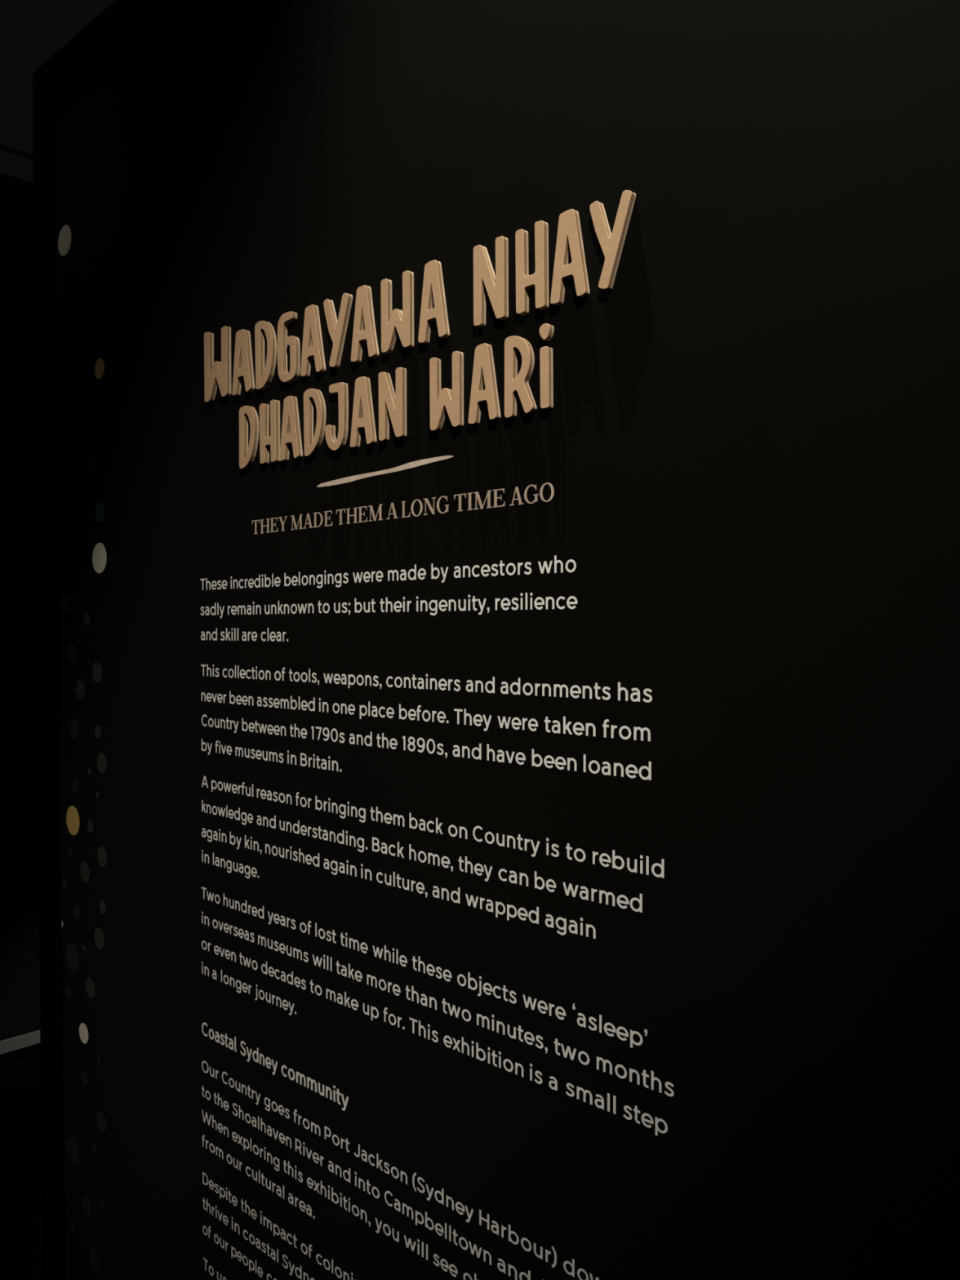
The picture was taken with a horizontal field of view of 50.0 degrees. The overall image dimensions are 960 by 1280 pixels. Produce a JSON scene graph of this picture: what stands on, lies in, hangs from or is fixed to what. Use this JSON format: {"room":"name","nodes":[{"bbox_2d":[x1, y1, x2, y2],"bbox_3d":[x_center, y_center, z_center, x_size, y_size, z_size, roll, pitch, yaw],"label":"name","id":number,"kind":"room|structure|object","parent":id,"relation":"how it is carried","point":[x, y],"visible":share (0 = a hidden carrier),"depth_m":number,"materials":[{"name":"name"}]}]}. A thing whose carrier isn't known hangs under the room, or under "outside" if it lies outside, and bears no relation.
{"room":"museum","nodes":[
{"label":"museum","id":0,"kind":"room"},
{"bbox_2d":[0,173,39,1060],"bbox_3d":[-2.174,-0.076,3.468,0.100,3.279,7.800,1,1,44],"label":"wall","id":1,"kind":"structure","parent":0,"point":[20,962],"depth_m":3.86,"materials":[{"name":"black paint"}]},
{"bbox_2d":[0,150,33,183],"bbox_3d":[-2.170,-1.757,3.446,0.112,0.083,7.800,1,1,44],"label":"fascia","id":2,"kind":"object","parent":1,"relation":"on","point":[13,166],"depth_m":3.83,"materials":[{"name":"paint"}]},
{"bbox_2d":[0,144,32,159],"bbox_3d":[-2.174,-1.811,3.450,0.100,0.024,7.800,1,1,44],"label":"joint","id":3,"kind":"object","parent":2,"relation":"on","point":[2,148],"depth_m":3.84,"materials":[{"name":"black"}]},
{"bbox_2d":[0,1030,39,1054],"bbox_3d":[-2.133,1.514,3.445,0.015,0.044,7.800,1,1,44],"label":"baseboard","id":4,"kind":"structure","parent":1,"relation":"attached to","point":[28,1039],"depth_m":3.86,"materials":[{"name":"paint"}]},
{"bbox_2d":[0,1048,42,1279],"bbox_3d":[-0.572,1.605,1.950,9.500,0.050,8.000,1,1,44],"label":"floor","id":5,"kind":"structure","parent":0,"point":[20,1162],"depth_m":3.05,"materials":[{"name":"black"}]},
{"bbox_2d":[0,0,115,155],"bbox_3d":[-2.170,-3.254,3.430,0.112,2.864,7.800,1,1,44],"label":"fascia","id":6,"kind":"object","parent":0,"point":[32,32],"depth_m":3.85,"materials":[{"name":"paint"}]},
{"bbox_2d":[32,0,959,1279],"bbox_3d":[0.458,0.153,1.045,3.982,2.872,0.140,1,1,44],"label":"wall","id":7,"kind":"structure","parent":0,"point":[748,446],"depth_m":1.33,"materials":[{"name":"black paint"}]},
{"bbox_2d":[57,224,71,255],"bbox_3d":[-0.904,-0.870,2.242,0.065,0.065,0.001,1,1,44],"label":"dot","id":8,"kind":"object","parent":7,"relation":"attached to","point":[64,237],"visible":1,"depth_m":2.24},
{"bbox_2d":[65,985,71,998],"bbox_3d":[-0.901,0.771,2.257,0.028,0.028,0.001,1,1,44],"label":"dot","id":9,"kind":"object","parent":7,"relation":"attached to","point":[68,990],"visible":1,"depth_m":2.26,"materials":[{"name":"grey paint"}]},
{"bbox_2d":[68,848,71,856],"bbox_3d":[-0.894,0.463,2.246,0.017,0.017,0.001,1,1,44],"label":"dot","id":10,"kind":"object","parent":7,"relation":"attached to","point":[69,850],"visible":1,"depth_m":2.25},
{"bbox_2d":[66,805,79,835],"bbox_3d":[-0.884,0.392,2.236,0.064,0.064,0.001,1,1,44],"label":"dot","id":11,"kind":"object","parent":7,"relation":"attached to","point":[72,816],"visible":1,"depth_m":2.23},
{"bbox_2d":[66,942,79,972],"bbox_3d":[-0.887,0.691,2.243,0.064,0.064,0.001,1,1,44],"label":"dot","id":12,"kind":"object","parent":7,"relation":"attached to","point":[72,954],"visible":1,"depth_m":2.24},
{"bbox_2d":[66,1135,79,1164],"bbox_3d":[-0.888,1.113,2.248,0.062,0.062,0.001,1,1,44],"label":"dot","id":13,"kind":"object","parent":7,"relation":"attached to","point":[73,1150],"visible":1,"depth_m":2.25,"materials":[{"name":"grey paint"}]},
{"bbox_2d":[70,720,79,739],"bbox_3d":[-0.876,0.194,2.227,0.042,0.042,0.001,1,1,44],"label":"dot","id":14,"kind":"object","parent":7,"relation":"attached to","point":[74,730],"visible":1,"depth_m":2.23,"materials":[{"name":"grey paint"}]},
{"bbox_2d":[71,779,78,792],"bbox_3d":[-0.875,0.316,2.227,0.029,0.029,0.001,1,1,44],"label":"dot","id":15,"kind":"object","parent":7,"relation":"attached to","point":[75,786],"visible":1,"depth_m":2.23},
{"bbox_2d":[73,904,79,918],"bbox_3d":[-0.871,0.587,2.226,0.029,0.029,0.001,1,1,44],"label":"dot","id":16,"kind":"object","parent":7,"relation":"attached to","point":[77,912],"visible":1,"depth_m":2.23,"materials":[{"name":"grey paint"}]},
{"bbox_2d":[75,680,84,699],"bbox_3d":[-0.856,0.106,2.206,0.041,0.041,0.001,1,1,44],"label":"dot","id":17,"kind":"object","parent":7,"relation":"attached to","point":[80,689],"visible":1,"depth_m":2.21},
{"bbox_2d":[79,1022,88,1044],"bbox_3d":[-0.849,0.843,2.208,0.043,0.043,0.001,1,1,44],"label":"dot","id":18,"kind":"object","parent":7,"relation":"attached to","point":[83,1033],"visible":1,"depth_m":2.21,"materials":[{"name":"beige paint"}]},
{"bbox_2d":[81,1072,87,1086],"bbox_3d":[-0.847,0.941,2.207,0.029,0.029,0.001,1,1,44],"label":"dot","id":19,"kind":"object","parent":7,"relation":"attached to","point":[84,1078],"visible":1,"depth_m":2.21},
{"bbox_2d":[80,862,89,882],"bbox_3d":[-0.843,0.495,2.198,0.044,0.044,0.001,1,1,44],"label":"dot","id":20,"kind":"object","parent":7,"relation":"attached to","point":[84,868],"visible":1,"depth_m":2.20,"materials":[{"name":"grey paint"}]},
{"bbox_2d":[82,1194,91,1216],"bbox_3d":[-0.840,1.208,2.203,0.044,0.044,0.001,1,1,44],"label":"dot","id":21,"kind":"object","parent":7,"relation":"attached to","point":[86,1204],"visible":1,"depth_m":2.20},
{"bbox_2d":[84,613,89,626],"bbox_3d":[-0.832,-0.043,2.182,0.027,0.027,0.001,1,1,44],"label":"dot","id":22,"kind":"object","parent":7,"relation":"attached to","point":[86,618],"visible":1,"depth_m":2.18,"materials":[{"name":"grey paint"}]},
{"bbox_2d":[85,977,94,998],"bbox_3d":[-0.826,0.738,2.185,0.044,0.043,0.001,1,1,44],"label":"dot","id":23,"kind":"object","parent":7,"relation":"attached to","point":[90,986],"visible":1,"depth_m":2.19,"materials":[{"name":"grey paint"}]},
{"bbox_2d":[87,820,93,833],"bbox_3d":[-0.824,0.395,2.179,0.027,0.027,0.001,1,1,44],"label":"dot","id":24,"kind":"object","parent":7,"relation":"attached to","point":[90,825],"visible":1,"depth_m":2.18,"materials":[{"name":"grey paint"}]},
{"bbox_2d":[90,1248,100,1270],"bbox_3d":[-0.813,1.308,2.178,0.043,0.043,0.001,1,1,44],"label":"dot","id":25,"kind":"object","parent":7,"relation":"attached to","point":[95,1257],"visible":1,"depth_m":2.18,"materials":[{"name":"black"}]},
{"bbox_2d":[92,662,102,682],"bbox_3d":[-0.799,0.068,2.152,0.043,0.043,0.001,1,1,44],"label":"dot","id":26,"kind":"object","parent":7,"relation":"attached to","point":[97,670],"visible":1,"depth_m":2.15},
{"bbox_2d":[94,724,101,738],"bbox_3d":[-0.798,0.192,2.152,0.028,0.028,0.001,1,1,44],"label":"dot","id":27,"kind":"object","parent":7,"relation":"attached to","point":[97,731],"visible":1,"depth_m":2.15,"materials":[{"name":"grey paint"}]},
{"bbox_2d":[97,1055,100,1062],"bbox_3d":[-0.800,0.879,2.161,0.016,0.016,0.001,1,1,44],"label":"dot","id":28,"kind":"object","parent":7,"relation":"attached to","point":[98,1056],"visible":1,"depth_m":2.16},
{"bbox_2d":[92,542,106,573],"bbox_3d":[-0.791,-0.170,2.141,0.064,0.064,0.001,1,1,44],"label":"dot","id":29,"kind":"object","parent":7,"relation":"attached to","point":[99,556],"visible":1,"depth_m":2.14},
{"bbox_2d":[94,927,104,949],"bbox_3d":[-0.796,0.624,2.155,0.044,0.044,0.001,1,1,44],"label":"dot","id":30,"kind":"object","parent":7,"relation":"attached to","point":[99,935],"visible":1,"depth_m":2.15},
{"bbox_2d":[94,358,104,378],"bbox_3d":[-0.788,-0.562,2.134,0.043,0.043,0.001,1,1,44],"label":"dot","id":31,"kind":"object","parent":7,"relation":"attached to","point":[100,365],"visible":1,"depth_m":2.13,"materials":[{"name":"brown paint"}]},
{"bbox_2d":[95,502,104,522],"bbox_3d":[-0.789,-0.266,2.138,0.043,0.042,0.001,1,1,44],"label":"dot","id":32,"kind":"object","parent":7,"relation":"attached to","point":[100,508],"visible":1,"depth_m":2.14,"materials":[{"name":"paint"}]},
{"bbox_2d":[96,1110,106,1133],"bbox_3d":[-0.791,1.007,2.154,0.044,0.044,0.001,1,1,44],"label":"dot","id":33,"kind":"object","parent":7,"relation":"attached to","point":[100,1118],"visible":1,"depth_m":2.15,"materials":[{"name":"grey paint"}]},
{"bbox_2d":[97,846,106,866],"bbox_3d":[-0.786,0.451,2.143,0.043,0.043,0.001,1,1,44],"label":"dot","id":34,"kind":"object","parent":7,"relation":"attached to","point":[101,854],"visible":1,"depth_m":2.14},
{"bbox_2d":[97,752,106,773],"bbox_3d":[-0.786,0.256,2.141,0.043,0.043,0.001,1,1,44],"label":"dot","id":35,"kind":"object","parent":7,"relation":"attached to","point":[101,760],"visible":1,"depth_m":2.14,"materials":[{"name":"grey paint"}]},
{"bbox_2d":[99,1197,104,1208],"bbox_3d":[-0.791,1.178,2.156,0.021,0.021,0.001,1,1,44],"label":"dot","id":36,"kind":"object","parent":7,"relation":"attached to","point":[101,1202],"visible":1,"depth_m":2.16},
{"bbox_2d":[99,900,106,914],"bbox_3d":[-0.785,0.556,2.143,0.029,0.029,0.001,1,1,44],"label":"dot","id":37,"kind":"object","parent":7,"relation":"attached to","point":[102,904],"visible":1,"depth_m":2.14,"materials":[{"name":"grey paint"}]},
{"bbox_2d":[203,1257,226,1279],"bbox_3d":[-0.477,1.138,1.854,0.077,0.022,0.001,1,1,44],"label":"paragraph","id":38,"kind":"object","parent":7,"relation":"attached to","point":[206,1260],"visible":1,"depth_m":1.86,"materials":[{"name":"white paint"}]},
{"bbox_2d":[204,325,231,402],"bbox_3d":[-0.463,-0.485,1.818,0.074,0.124,0.009,1,1,44],"label":"letter","id":39,"kind":"object","parent":7,"relation":"attached to","point":[216,373],"visible":1,"depth_m":1.81,"materials":[{"name":"brown wood"}]},
{"bbox_2d":[231,328,254,395],"bbox_3d":[-0.405,-0.475,1.762,0.056,0.108,0.009,1,1,44],"label":"letter","id":40,"kind":"object","parent":7,"relation":"attached to","point":[243,363],"visible":1,"depth_m":1.75,"materials":[{"name":"brown wood"}]},
{"bbox_2d":[239,405,258,469],"bbox_3d":[-0.393,-0.345,1.752,0.046,0.106,0.009,1,1,44],"label":"wooden letter","id":41,"kind":"object","parent":7,"relation":"attached to","point":[246,454],"visible":1,"depth_m":1.75,"materials":[{"name":"brown wood"}]},
{"bbox_2d":[254,320,276,390],"bbox_3d":[-0.357,-0.476,1.716,0.051,0.113,0.009,1,1,44],"label":"letter","id":42,"kind":"object","parent":7,"relation":"attached to","point":[264,376],"visible":1,"depth_m":1.71,"materials":[{"name":"brown wood"}]},
{"bbox_2d":[259,400,279,464],"bbox_3d":[-0.349,-0.344,1.710,0.047,0.102,0.009,1,1,44],"label":"letter","id":43,"kind":"object","parent":7,"relation":"attached to","point":[273,441],"visible":1,"depth_m":1.70,"materials":[{"name":"brown wood"}]},
{"bbox_2d":[201,1022,348,1111],"bbox_3d":[-0.355,0.711,1.732,0.423,0.032,0.001,1,1,44],"label":"text heading","id":44,"kind":"object","parent":7,"relation":"attached to","point":[327,1088],"visible":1,"depth_m":1.72,"materials":[{"name":"white paint"}]},
{"bbox_2d":[202,1172,352,1279],"bbox_3d":[-0.345,1.030,1.726,0.448,0.119,0.001,1,1,44],"label":"paragraph","id":45,"kind":"object","parent":7,"relation":"attached to","point":[203,1173],"visible":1,"depth_m":1.76,"materials":[{"name":"white paint"}]},
{"bbox_2d":[276,311,300,382],"bbox_3d":[-0.311,-0.474,1.672,0.051,0.112,0.009,1,1,44],"label":"letter","id":46,"kind":"object","parent":7,"relation":"attached to","point":[286,318],"visible":1,"depth_m":1.67,"materials":[{"name":"brown wood"}]},
{"bbox_2d":[280,395,302,461],"bbox_3d":[-0.306,-0.343,1.669,0.051,0.102,0.009,1,1,44],"label":"letter","id":47,"kind":"object","parent":7,"relation":"attached to","point":[291,428],"visible":1,"depth_m":1.66,"materials":[{"name":"brown wood"}]},
{"bbox_2d":[300,304,325,377],"bbox_3d":[-0.264,-0.473,1.627,0.054,0.109,0.009,1,1,44],"label":"letter","id":48,"kind":"object","parent":7,"relation":"attached to","point":[313,345],"visible":1,"depth_m":1.62,"materials":[{"name":"brown wood"}]},
{"bbox_2d":[303,388,325,457],"bbox_3d":[-0.261,-0.344,1.625,0.047,0.105,0.009,1,1,44],"label":"letter","id":49,"kind":"object","parent":7,"relation":"attached to","point":[312,444],"visible":1,"depth_m":1.62,"materials":[{"name":"brown wood"}]},
{"bbox_2d":[324,382,348,451],"bbox_3d":[-0.221,-0.343,1.587,0.046,0.102,0.009,1,1,44],"label":"letter","id":50,"kind":"object","parent":7,"relation":"attached to","point":[341,388],"visible":1,"depth_m":1.57,"materials":[{"name":"brown wood"}]},
{"bbox_2d":[323,293,352,368],"bbox_3d":[-0.218,-0.474,1.583,0.061,0.108,0.009,1,1,44],"label":"letter","id":51,"kind":"object","parent":7,"relation":"attached to","point":[337,330],"visible":1,"depth_m":1.58,"materials":[{"name":"brown wood"}]},
{"bbox_2d":[350,376,377,448],"bbox_3d":[-0.175,-0.342,1.543,0.052,0.103,0.009,1,1,44],"label":"letter","id":52,"kind":"object","parent":7,"relation":"attached to","point":[362,399],"visible":1,"depth_m":1.54,"materials":[{"name":"brown wood"}]},
{"bbox_2d":[351,284,379,362],"bbox_3d":[-0.172,-0.473,1.539,0.055,0.109,0.009,1,1,44],"label":"letter","id":53,"kind":"object","parent":7,"relation":"attached to","point":[364,312],"visible":1,"depth_m":1.53,"materials":[{"name":"brown wood"}]},
{"bbox_2d":[316,455,453,487],"bbox_3d":[-0.147,-0.248,1.524,0.307,0.017,0.001,1,1,44],"label":"underline","id":54,"kind":"object","parent":7,"relation":"attached to","point":[415,464],"visible":1,"depth_m":1.51,"materials":[{"name":"beige paint"}]},
{"bbox_2d":[200,555,577,641],"bbox_3d":[-0.194,-0.052,1.570,0.869,0.113,0.001,1,1,44],"label":"paragraph","id":55,"kind":"object","parent":7,"relation":"attached to","point":[556,562],"visible":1,"depth_m":1.51,"materials":[{"name":"white paint"}]},
{"bbox_2d":[377,367,406,441],"bbox_3d":[-0.127,-0.342,1.497,0.052,0.100,0.009,1,1,44],"label":"letter","id":56,"kind":"object","parent":7,"relation":"attached to","point":[391,405],"visible":1,"depth_m":1.49,"materials":[{"name":"brown wood"}]},
{"bbox_2d":[380,270,413,353],"bbox_3d":[-0.120,-0.472,1.489,0.062,0.108,0.009,1,1,44],"label":"letter","id":57,"kind":"object","parent":7,"relation":"attached to","point":[394,322],"visible":1,"depth_m":1.48,"materials":[{"name":"brown wood"}]},
{"bbox_2d":[201,1060,599,1279],"bbox_3d":[-0.171,0.846,1.558,0.932,0.163,0.001,1,1,44],"label":"paragraph","id":58,"kind":"object","parent":7,"relation":"attached to","point":[469,1215],"visible":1,"depth_m":1.56,"materials":[{"name":"white paint"}]},
{"bbox_2d":[252,482,554,533],"bbox_3d":[-0.148,-0.189,1.525,0.667,0.024,0.001,1,1,44],"label":"subtitle line","id":59,"kind":"object","parent":7,"relation":"attached to","point":[488,495],"visible":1,"depth_m":1.48,"materials":[{"name":"beige paint"}]},
{"bbox_2d":[200,664,652,780],"bbox_3d":[-0.153,0.129,1.533,0.978,0.163,0.001,1,1,44],"label":"paragraph","id":60,"kind":"object","parent":7,"relation":"attached to","point":[596,687],"visible":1,"depth_m":1.45,"materials":[{"name":"white paint"}]},
{"bbox_2d":[201,775,664,938],"bbox_3d":[-0.147,0.330,1.530,0.995,0.164,0.001,1,1,44],"label":"paragraph","id":61,"kind":"object","parent":7,"relation":"attached to","point":[640,908],"visible":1,"depth_m":1.46,"materials":[{"name":"white paint"}]},
{"bbox_2d":[417,260,449,343],"bbox_3d":[-0.064,-0.472,1.436,0.055,0.110,0.009,1,1,44],"label":"letter","id":62,"kind":"object","parent":7,"relation":"attached to","point":[433,291],"visible":1,"depth_m":1.43,"materials":[{"name":"brown wood"}]},
{"bbox_2d":[201,886,674,1135],"bbox_3d":[-0.143,0.533,1.527,1.010,0.169,0.001,1,1,44],"label":"paragraph","id":63,"kind":"object","parent":7,"relation":"attached to","point":[632,1033],"visible":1,"depth_m":1.42,"materials":[{"name":"white paint"}]},
{"bbox_2d":[429,351,463,431],"bbox_3d":[-0.046,-0.342,1.420,0.058,0.102,0.009,1,1,44],"label":"letter","id":64,"kind":"object","parent":7,"relation":"attached to","point":[445,400],"visible":1,"depth_m":1.41,"materials":[{"name":"brown wood"}]},
{"bbox_2d":[467,342,500,424],"bbox_3d":[0.006,-0.341,1.370,0.052,0.104,0.009,1,1,44],"label":"letter","id":65,"kind":"object","parent":7,"relation":"attached to","point":[483,371],"visible":1,"depth_m":1.36,"materials":[{"name":"brown wood"}]},
{"bbox_2d":[473,235,508,327],"bbox_3d":[0.014,-0.472,1.361,0.056,0.108,0.009,1,1,44],"label":"letter","id":66,"kind":"object","parent":7,"relation":"attached to","point":[496,286],"visible":1,"depth_m":1.35,"materials":[{"name":"brown wood"}]},
{"bbox_2d":[504,336,537,418],"bbox_3d":[0.052,-0.340,1.325,0.048,0.104,0.009,1,1,44],"label":"letter","id":67,"kind":"object","parent":7,"relation":"attached to","point":[515,384],"visible":1,"depth_m":1.32,"materials":[{"name":"brown wood"}]},
{"bbox_2d":[515,220,548,315],"bbox_3d":[0.066,-0.473,1.311,0.049,0.109,0.009,1,1,44],"label":"letter","id":68,"kind":"object","parent":7,"relation":"attached to","point":[539,280],"visible":1,"depth_m":1.30,"materials":[{"name":"brown wood"}]},
{"bbox_2d":[539,346,553,409],"bbox_3d":[0.084,-0.329,1.295,0.015,0.077,0.009,1,1,44],"label":"wooden letter","id":69,"kind":"object","parent":7,"relation":"attached to","point":[545,353],"visible":1,"depth_m":1.29,"materials":[{"name":"brown wood"}]},
{"bbox_2d":[539,323,554,341],"bbox_3d":[0.084,-0.386,1.295,0.017,0.020,0.009,1,1,44],"label":"dot","id":70,"kind":"object","parent":7,"relation":"attached to","point":[546,331],"visible":1,"depth_m":1.29,"materials":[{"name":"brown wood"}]},
{"bbox_2d":[550,208,590,305],"bbox_3d":[0.111,-0.472,1.268,0.055,0.110,0.009,1,1,44],"label":"letter","id":71,"kind":"object","parent":7,"relation":"attached to","point":[569,237],"visible":1,"depth_m":1.26,"materials":[{"name":"brown wood"}]},
{"bbox_2d":[589,190,635,290],"bbox_3d":[0.157,-0.472,1.223,0.061,0.108,0.009,1,1,44],"label":"letter","id":72,"kind":"object","parent":7,"relation":"attached to","point":[611,245],"visible":1,"depth_m":1.22,"materials":[{"name":"brown wood"}]}
]}

